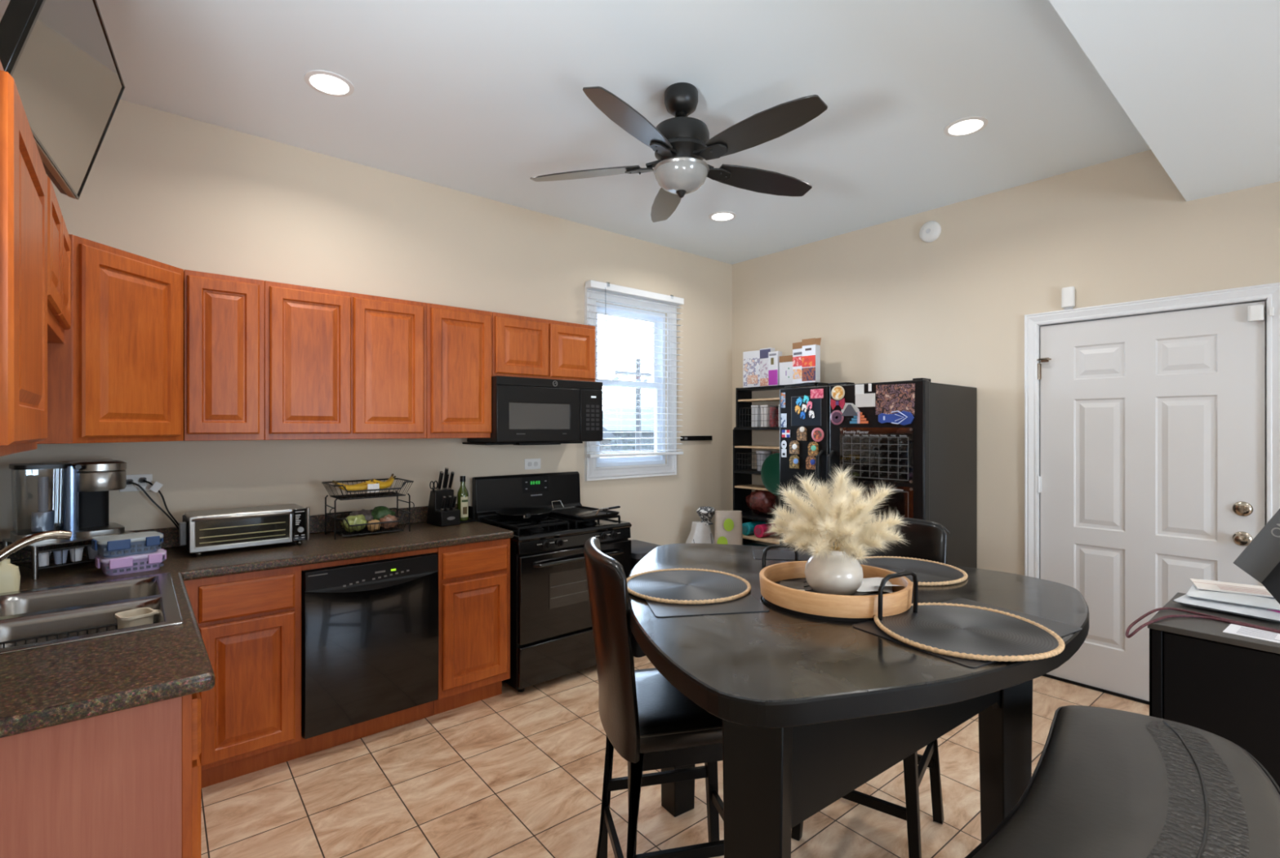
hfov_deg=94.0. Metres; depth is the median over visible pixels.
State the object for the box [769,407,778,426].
carton
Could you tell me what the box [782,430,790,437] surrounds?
magnet
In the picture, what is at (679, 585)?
placemat
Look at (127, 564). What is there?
food container
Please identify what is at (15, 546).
faucet
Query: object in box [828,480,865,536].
pampas plume
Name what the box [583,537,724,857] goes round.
counter stool
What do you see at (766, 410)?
carton
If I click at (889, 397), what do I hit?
photograph
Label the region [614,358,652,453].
utility pole
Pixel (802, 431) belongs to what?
magnet
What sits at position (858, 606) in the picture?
serving tray
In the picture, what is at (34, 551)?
metal stand
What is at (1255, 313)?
sensor
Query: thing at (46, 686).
countertop
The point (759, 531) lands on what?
roll
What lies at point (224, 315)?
upper cabinet
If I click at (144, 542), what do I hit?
food container
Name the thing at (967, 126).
recessed light
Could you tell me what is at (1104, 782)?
bench
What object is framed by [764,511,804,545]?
pampas plume
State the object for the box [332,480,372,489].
banana
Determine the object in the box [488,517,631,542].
cooktop
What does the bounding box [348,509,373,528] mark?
bag
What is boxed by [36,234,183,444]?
upper cabinet
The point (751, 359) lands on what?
cereal box
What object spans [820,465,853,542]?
pampas plume
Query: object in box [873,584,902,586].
folded paper
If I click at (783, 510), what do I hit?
pampas plume
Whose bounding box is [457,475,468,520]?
oil bottle
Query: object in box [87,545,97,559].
pod
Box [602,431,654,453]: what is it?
tree
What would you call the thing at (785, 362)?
carton
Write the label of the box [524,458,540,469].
wall outlet
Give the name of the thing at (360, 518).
bag
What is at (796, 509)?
pampas plume
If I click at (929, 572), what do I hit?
placemat
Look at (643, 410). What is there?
house
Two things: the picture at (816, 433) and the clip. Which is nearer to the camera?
the clip
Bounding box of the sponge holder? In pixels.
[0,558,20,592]
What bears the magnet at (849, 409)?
attached to the refrigerator
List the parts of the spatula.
blade, handle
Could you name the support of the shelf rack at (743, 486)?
on the floor
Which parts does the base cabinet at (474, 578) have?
drawer, door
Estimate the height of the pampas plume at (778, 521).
0.166 m
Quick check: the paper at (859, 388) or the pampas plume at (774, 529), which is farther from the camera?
the paper at (859, 388)
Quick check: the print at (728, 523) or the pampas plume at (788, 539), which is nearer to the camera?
the pampas plume at (788, 539)
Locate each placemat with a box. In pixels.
[626,568,751,604]
[630,570,769,617]
[752,549,815,560]
[852,598,1082,667]
[857,555,968,586]
[873,602,1065,661]
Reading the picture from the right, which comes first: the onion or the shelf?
the onion
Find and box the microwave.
[462,375,602,444]
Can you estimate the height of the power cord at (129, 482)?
0.316 m
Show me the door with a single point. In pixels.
(1152, 480)
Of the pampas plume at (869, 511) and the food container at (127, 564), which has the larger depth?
the food container at (127, 564)
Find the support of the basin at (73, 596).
in the sink at (34, 612)
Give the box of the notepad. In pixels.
[855,393,875,407]
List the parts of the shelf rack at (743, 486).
panel, black shelf, wood shelf, black shelf, wood shelf, wood shelf, black shelf, wood shelf, black shelf, panel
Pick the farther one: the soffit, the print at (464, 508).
the print at (464, 508)
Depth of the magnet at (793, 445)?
4.05 m
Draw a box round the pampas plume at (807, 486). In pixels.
[795,471,835,536]
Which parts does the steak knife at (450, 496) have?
handle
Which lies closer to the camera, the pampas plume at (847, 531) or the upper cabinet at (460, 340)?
the pampas plume at (847, 531)
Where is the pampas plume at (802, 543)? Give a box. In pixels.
[789,527,822,557]
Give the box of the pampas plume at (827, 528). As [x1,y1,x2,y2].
[813,512,844,550]
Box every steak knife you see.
[440,496,445,511]
[445,495,451,510]
[451,494,457,509]
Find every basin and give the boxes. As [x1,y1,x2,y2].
[0,576,159,616]
[0,597,164,648]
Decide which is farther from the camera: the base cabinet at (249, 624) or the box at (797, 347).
the box at (797, 347)
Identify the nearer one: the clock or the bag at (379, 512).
the bag at (379, 512)
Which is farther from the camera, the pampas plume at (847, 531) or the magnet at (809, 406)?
the magnet at (809, 406)
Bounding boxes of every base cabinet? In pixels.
[0,621,200,857]
[183,547,437,788]
[433,537,510,715]
[1147,592,1279,787]
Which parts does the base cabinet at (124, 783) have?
panel, drawer, door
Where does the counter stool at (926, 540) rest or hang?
on the floor
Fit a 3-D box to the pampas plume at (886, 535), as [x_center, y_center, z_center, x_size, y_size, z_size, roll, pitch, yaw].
[0.613,0.313,1.665,0.216,0.161,0.114,0,0,19]
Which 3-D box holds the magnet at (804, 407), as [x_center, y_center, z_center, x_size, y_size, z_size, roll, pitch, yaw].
[1.101,-0.138,3.995,0.004,0.061,0.041,0,0,-40]
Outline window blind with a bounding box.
[585,280,684,457]
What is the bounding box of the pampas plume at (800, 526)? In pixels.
[782,513,821,538]
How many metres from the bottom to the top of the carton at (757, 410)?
0.185 m
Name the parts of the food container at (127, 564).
lid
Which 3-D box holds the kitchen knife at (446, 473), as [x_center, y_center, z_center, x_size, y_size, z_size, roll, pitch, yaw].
[-1.172,0.306,3.586,0.060,0.151,0.018,0,0,44]
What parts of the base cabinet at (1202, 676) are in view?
panel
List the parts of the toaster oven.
panel, door frame, door handle, door glass, control panel, post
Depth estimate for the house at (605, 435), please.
33.64 m
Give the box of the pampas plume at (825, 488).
[813,479,838,526]
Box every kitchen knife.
[436,471,444,490]
[441,466,448,489]
[445,472,449,488]
[447,471,454,489]
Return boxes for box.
[742,350,759,387]
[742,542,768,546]
[760,347,774,386]
[792,342,808,384]
[801,337,821,383]
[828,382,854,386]
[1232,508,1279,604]
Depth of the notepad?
3.66 m
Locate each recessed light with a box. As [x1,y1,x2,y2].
[304,70,354,97]
[708,211,736,221]
[943,115,987,137]
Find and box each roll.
[742,520,765,535]
[753,522,778,537]
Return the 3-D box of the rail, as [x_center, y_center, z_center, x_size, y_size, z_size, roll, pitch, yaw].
[0.495,0.080,5.202,0.380,0.040,0.020,0,0,-40]
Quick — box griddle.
[546,500,619,519]
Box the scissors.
[429,480,438,493]
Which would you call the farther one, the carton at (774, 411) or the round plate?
the carton at (774, 411)
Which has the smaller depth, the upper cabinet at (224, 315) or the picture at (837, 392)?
the upper cabinet at (224, 315)
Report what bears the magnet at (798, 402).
attached to the refrigerator
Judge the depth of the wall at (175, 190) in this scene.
3.41 m
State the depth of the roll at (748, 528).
4.94 m
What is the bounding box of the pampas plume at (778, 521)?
[768,510,815,539]
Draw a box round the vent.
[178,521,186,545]
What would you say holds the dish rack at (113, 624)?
in the sink at (34, 612)
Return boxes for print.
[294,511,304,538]
[462,506,466,514]
[716,518,733,544]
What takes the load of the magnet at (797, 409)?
attached to the poster at (796, 420)
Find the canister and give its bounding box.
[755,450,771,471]
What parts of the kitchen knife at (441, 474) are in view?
handle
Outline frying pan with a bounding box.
[495,506,552,521]
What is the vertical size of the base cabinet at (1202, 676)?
0.800 m
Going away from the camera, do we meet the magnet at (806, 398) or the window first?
the magnet at (806, 398)
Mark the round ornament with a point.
(837, 393)
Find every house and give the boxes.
[600,426,617,453]
[602,405,654,453]
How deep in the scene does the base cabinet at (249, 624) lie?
2.57 m
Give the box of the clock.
[530,480,539,484]
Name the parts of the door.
knob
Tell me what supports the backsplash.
attached to the wall at (175, 190)
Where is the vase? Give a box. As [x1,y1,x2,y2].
[804,545,863,595]
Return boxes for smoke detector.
[919,221,941,242]
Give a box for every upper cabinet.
[0,60,47,456]
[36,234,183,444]
[46,175,71,343]
[183,269,264,440]
[264,280,426,439]
[426,302,492,438]
[492,311,595,382]
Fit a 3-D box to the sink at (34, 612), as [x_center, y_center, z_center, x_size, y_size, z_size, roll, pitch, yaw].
[-1.807,0.653,1.882,0.542,0.174,0.798,0,0,-40]
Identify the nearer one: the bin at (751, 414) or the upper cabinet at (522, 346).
the upper cabinet at (522, 346)
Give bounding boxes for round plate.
[811,427,823,441]
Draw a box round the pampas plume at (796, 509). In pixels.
[778,489,823,542]
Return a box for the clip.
[868,383,871,391]
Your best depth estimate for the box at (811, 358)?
4.58 m
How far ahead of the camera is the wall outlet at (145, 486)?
2.79 m
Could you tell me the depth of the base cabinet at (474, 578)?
3.21 m
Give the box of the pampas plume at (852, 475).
[822,475,853,546]
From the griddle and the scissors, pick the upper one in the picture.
the scissors
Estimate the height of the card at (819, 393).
0.061 m
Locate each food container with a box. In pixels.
[91,531,163,557]
[95,548,166,575]
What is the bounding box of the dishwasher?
[301,552,438,738]
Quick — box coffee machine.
[8,459,126,542]
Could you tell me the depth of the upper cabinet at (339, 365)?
3.04 m
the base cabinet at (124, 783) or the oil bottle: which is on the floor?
the base cabinet at (124, 783)
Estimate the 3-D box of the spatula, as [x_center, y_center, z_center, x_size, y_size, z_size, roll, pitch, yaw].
[-0.261,0.515,3.775,0.310,0.036,0.055,0,0,-33]
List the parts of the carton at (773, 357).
printed panel, printed panel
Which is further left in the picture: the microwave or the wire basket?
the wire basket
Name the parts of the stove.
burner, clock panel, knob, drawer, knob, control panel, oven door, handle, burner, knob, knob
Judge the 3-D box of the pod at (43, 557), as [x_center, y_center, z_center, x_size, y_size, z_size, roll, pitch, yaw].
[-2.329,0.506,2.326,0.048,0.053,0.047,0,0,-40]
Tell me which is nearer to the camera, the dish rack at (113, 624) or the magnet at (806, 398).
the dish rack at (113, 624)
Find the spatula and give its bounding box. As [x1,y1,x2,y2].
[575,506,620,515]
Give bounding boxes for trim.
[1024,282,1279,578]
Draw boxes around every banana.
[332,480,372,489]
[333,482,377,490]
[364,475,395,488]
[371,473,393,483]
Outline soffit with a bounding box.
[1048,0,1279,201]
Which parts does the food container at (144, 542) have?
lid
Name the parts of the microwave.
hood plate, door, control panel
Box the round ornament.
[831,385,844,399]
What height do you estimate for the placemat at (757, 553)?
0.002 m
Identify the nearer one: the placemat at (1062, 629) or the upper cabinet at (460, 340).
the placemat at (1062, 629)
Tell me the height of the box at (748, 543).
0.320 m
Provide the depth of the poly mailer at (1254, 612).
2.27 m
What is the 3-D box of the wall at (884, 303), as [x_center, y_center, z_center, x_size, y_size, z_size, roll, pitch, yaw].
[3.157,-0.007,2.902,0.120,3.030,6.975,0,0,-40]
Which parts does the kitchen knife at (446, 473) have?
handle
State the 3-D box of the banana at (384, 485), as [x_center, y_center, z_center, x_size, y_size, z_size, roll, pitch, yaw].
[-1.420,0.299,3.295,0.047,0.065,0.223,0,0,22]
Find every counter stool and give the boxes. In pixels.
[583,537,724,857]
[791,515,950,857]
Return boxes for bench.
[964,705,1279,857]
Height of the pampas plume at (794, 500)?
0.280 m
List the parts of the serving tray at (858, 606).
handle, handle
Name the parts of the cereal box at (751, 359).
printed panel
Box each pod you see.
[38,551,51,566]
[52,548,68,564]
[68,546,84,561]
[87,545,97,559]
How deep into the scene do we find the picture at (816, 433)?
3.92 m
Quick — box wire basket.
[321,477,414,539]
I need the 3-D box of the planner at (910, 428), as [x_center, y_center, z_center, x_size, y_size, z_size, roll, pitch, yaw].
[1.422,0.153,3.615,0.010,0.325,0.468,0,0,-40]
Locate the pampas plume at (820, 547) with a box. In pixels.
[804,532,837,561]
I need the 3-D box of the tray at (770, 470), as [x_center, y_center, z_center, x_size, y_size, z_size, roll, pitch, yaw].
[1.120,0.361,4.775,0.344,0.344,0.020,0,0,44]
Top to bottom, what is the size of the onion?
0.066 m
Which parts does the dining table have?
leg, leg, leg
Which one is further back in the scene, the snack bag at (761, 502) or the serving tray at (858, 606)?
the snack bag at (761, 502)
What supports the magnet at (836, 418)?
attached to the refrigerator
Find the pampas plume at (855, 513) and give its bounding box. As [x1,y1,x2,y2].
[836,495,875,550]
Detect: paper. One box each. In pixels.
[854,384,863,395]
[857,577,892,592]
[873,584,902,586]
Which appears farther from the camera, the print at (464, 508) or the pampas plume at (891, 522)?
the print at (464, 508)
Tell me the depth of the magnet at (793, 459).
4.05 m
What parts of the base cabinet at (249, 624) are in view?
drawer, door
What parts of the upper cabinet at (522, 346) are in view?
door, door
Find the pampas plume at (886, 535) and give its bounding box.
[840,516,897,550]
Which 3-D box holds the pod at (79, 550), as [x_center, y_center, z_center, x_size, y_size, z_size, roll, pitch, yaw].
[-2.282,0.506,2.415,0.048,0.053,0.047,0,0,-40]
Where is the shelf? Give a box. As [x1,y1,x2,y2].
[1,530,135,546]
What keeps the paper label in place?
attached to the wire basket
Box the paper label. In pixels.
[367,483,379,492]
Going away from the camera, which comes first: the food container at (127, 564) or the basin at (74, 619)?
the basin at (74, 619)
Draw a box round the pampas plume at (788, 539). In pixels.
[777,523,814,550]
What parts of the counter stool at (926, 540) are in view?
leg, backrest, leg, leg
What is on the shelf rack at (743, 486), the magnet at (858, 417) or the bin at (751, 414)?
the bin at (751, 414)
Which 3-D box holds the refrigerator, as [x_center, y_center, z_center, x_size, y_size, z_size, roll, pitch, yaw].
[1.568,0.607,4.007,0.847,1.802,1.003,0,0,-40]
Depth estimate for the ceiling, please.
2.67 m
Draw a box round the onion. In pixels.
[366,519,381,531]
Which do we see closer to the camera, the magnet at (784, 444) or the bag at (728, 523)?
the magnet at (784, 444)
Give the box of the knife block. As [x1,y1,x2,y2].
[426,488,460,526]
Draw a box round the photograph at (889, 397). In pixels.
[875,383,915,415]
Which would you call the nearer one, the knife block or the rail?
the knife block
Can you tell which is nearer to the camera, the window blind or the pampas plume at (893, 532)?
the pampas plume at (893, 532)
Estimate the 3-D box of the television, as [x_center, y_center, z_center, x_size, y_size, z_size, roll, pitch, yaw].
[-1.796,-1.009,1.673,0.440,0.444,0.800,0,0,-34]
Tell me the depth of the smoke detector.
4.12 m
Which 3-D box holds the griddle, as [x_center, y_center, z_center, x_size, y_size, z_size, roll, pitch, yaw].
[-0.406,0.531,3.946,0.330,0.066,0.533,0,0,-43]
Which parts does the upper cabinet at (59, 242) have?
door, door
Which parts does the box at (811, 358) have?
printed panel, printed panel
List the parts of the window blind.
ladder cord, rail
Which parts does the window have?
sash, sash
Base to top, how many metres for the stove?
1.199 m
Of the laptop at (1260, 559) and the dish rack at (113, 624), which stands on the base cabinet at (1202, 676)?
the laptop at (1260, 559)
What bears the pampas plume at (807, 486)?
in the vase
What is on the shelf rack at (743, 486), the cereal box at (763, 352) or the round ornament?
the cereal box at (763, 352)
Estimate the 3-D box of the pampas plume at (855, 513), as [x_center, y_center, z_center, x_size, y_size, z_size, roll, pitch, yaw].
[0.581,0.296,1.654,0.168,0.253,0.112,0,0,39]
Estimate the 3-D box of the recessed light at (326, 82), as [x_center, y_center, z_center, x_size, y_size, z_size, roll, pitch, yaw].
[-1.368,-1.518,2.628,0.196,0.007,0.196,0,0,-40]
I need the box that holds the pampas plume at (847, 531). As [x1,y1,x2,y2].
[828,515,866,550]
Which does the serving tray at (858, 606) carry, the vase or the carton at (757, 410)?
the vase
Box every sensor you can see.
[1061,286,1075,310]
[1247,304,1274,321]
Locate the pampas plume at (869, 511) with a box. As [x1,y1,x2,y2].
[840,511,878,544]
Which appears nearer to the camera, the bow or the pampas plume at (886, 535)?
the pampas plume at (886, 535)
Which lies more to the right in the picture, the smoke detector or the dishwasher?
the smoke detector
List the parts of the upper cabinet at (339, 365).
door, door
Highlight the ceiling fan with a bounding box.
[529,82,827,222]
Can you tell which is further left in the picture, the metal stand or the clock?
the metal stand
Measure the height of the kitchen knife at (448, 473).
0.116 m
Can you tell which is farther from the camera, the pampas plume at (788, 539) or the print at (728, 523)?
the print at (728, 523)
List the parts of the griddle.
wire handle, wire handle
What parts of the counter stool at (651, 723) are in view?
leg, backrest, leg, seat, seat frame, leg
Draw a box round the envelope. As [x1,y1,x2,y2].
[1189,577,1273,597]
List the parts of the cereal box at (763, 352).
printed panel, printed panel, printed panel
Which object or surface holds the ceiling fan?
hanging from the ceiling
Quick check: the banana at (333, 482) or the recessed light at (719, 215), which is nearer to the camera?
the banana at (333, 482)
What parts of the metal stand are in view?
leg, leg, wire drawer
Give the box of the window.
[584,286,676,480]
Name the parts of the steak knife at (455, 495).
handle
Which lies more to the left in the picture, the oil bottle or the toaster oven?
the toaster oven
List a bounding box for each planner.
[840,427,912,484]
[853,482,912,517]
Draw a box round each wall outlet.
[119,474,152,492]
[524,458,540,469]
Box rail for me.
[680,435,711,440]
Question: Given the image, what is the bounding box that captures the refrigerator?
[779,377,977,568]
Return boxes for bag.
[340,514,368,533]
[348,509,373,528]
[371,506,395,528]
[379,514,398,529]
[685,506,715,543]
[714,510,742,545]
[746,489,777,514]
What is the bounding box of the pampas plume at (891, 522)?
[849,506,907,542]
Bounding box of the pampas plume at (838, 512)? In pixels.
[820,489,858,550]
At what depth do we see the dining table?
1.33 m
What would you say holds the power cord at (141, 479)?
on the countertop
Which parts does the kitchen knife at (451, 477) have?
handle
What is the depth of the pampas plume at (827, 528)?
1.60 m
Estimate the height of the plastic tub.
0.150 m
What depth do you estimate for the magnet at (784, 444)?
4.12 m
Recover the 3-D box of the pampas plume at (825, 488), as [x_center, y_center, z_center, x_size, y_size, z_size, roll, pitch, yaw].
[0.569,0.284,1.801,0.118,0.281,0.150,0,0,-32]
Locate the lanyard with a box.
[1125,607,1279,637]
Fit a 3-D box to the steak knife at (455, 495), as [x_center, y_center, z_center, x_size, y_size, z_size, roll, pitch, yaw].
[-1.111,0.445,3.567,0.043,0.100,0.016,0,0,44]
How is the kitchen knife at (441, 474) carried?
on the knife block
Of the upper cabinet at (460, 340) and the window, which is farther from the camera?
the window
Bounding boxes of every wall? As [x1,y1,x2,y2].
[0,99,732,545]
[732,149,1279,575]
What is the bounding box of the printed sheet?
[1222,623,1279,643]
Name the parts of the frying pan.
handle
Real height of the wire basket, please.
0.284 m
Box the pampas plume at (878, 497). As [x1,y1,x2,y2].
[838,480,900,550]
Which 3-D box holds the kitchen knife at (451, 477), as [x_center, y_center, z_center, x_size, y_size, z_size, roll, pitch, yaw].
[-1.143,0.319,3.604,0.060,0.125,0.017,0,0,44]
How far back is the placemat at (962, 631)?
1.40 m
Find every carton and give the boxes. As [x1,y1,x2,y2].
[751,404,759,426]
[760,404,776,426]
[768,351,782,386]
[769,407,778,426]
[779,355,793,385]
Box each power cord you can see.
[126,479,178,530]
[138,477,178,525]
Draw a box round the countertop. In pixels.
[0,503,513,737]
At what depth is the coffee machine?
2.45 m
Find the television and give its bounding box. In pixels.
[0,0,124,199]
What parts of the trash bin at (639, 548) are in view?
lid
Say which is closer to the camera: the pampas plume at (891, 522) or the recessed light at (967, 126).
the pampas plume at (891, 522)
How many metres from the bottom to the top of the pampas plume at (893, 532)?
0.141 m
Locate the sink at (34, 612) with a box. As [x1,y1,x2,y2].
[0,572,182,653]
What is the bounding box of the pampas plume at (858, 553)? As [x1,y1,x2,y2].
[833,534,874,565]
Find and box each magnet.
[781,440,786,457]
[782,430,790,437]
[789,440,799,453]
[789,454,799,468]
[794,404,800,414]
[795,396,802,406]
[796,426,807,440]
[800,411,805,419]
[801,404,807,413]
[802,395,808,404]
[805,455,816,469]
[806,400,812,409]
[808,409,814,418]
[808,441,818,455]
[830,409,844,424]
[840,402,859,416]
[849,411,868,423]
[878,410,914,425]
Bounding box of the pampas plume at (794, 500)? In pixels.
[777,483,822,539]
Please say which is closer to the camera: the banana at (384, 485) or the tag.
the tag
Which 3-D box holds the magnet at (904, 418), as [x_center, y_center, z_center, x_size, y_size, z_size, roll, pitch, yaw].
[1.503,-0.065,3.510,0.021,0.087,0.212,0,0,-40]
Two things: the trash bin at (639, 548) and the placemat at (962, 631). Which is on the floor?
the trash bin at (639, 548)
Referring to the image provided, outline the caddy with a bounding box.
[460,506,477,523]
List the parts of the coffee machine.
tank, water tank, tank lid, lid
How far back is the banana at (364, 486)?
3.17 m
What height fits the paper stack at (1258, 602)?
0.034 m
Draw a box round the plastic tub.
[115,607,159,629]
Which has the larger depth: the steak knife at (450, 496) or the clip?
the clip
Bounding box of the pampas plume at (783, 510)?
[764,500,808,526]
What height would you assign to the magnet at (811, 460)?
0.092 m
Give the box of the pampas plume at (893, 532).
[856,521,906,549]
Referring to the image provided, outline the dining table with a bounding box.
[627,542,1088,857]
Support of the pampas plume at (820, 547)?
in the vase
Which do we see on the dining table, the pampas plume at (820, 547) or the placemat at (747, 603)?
the placemat at (747, 603)
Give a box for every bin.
[631,539,660,657]
[736,452,773,471]
[739,406,779,426]
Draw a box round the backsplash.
[0,503,457,564]
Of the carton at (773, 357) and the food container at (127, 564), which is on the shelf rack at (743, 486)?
the carton at (773, 357)
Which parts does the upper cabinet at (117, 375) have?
door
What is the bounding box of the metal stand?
[1,530,135,579]
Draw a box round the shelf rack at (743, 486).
[733,382,828,544]
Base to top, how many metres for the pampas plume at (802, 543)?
0.130 m
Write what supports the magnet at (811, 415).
attached to the refrigerator
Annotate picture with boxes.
[813,430,821,439]
[832,386,843,399]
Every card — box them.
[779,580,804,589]
[810,388,823,398]
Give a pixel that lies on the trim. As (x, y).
(1269, 293)
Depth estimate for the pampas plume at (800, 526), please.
1.67 m
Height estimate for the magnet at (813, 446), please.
0.092 m
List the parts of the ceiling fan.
blade, blade, blade, lamp shade, blade, blade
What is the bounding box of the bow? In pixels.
[830,398,844,409]
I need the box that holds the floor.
[200,655,1149,857]
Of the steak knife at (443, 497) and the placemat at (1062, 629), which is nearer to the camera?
the placemat at (1062, 629)
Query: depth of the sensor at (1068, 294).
3.50 m
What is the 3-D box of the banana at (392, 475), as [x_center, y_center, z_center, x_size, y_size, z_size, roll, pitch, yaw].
[-1.425,0.292,3.336,0.042,0.069,0.223,0,0,7]
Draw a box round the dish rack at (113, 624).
[0,623,117,647]
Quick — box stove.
[471,471,631,692]
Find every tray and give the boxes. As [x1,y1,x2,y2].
[759,542,918,621]
[760,452,779,495]
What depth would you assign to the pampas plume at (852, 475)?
1.81 m
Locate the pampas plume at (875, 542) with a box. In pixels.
[852,522,890,552]
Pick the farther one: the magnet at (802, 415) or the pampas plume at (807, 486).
the magnet at (802, 415)
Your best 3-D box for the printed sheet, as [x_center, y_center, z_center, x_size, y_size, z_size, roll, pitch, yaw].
[2.153,0.707,2.046,0.150,0.002,0.200,0,0,-37]
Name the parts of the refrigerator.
photo strip, paper strip, freezer door, handle, handle, fridge door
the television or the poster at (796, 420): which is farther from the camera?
the poster at (796, 420)
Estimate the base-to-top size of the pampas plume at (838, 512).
0.264 m
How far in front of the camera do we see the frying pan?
3.77 m
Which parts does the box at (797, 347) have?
printed panel, printed panel, printed panel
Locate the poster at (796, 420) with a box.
[791,395,821,426]
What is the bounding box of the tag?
[149,481,163,493]
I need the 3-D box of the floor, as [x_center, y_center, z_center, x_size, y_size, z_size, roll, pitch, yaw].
[1.381,1.558,1.472,5.240,0.100,7.095,0,0,-40]
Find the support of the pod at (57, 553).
in the metal stand
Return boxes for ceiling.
[0,0,1150,264]
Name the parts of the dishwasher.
control panel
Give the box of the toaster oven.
[178,503,309,555]
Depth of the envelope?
2.40 m
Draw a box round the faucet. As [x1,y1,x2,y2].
[0,530,71,561]
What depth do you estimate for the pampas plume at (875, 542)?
1.63 m
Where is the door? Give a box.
[1036,301,1266,704]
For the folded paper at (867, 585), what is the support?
in the serving tray at (858, 606)

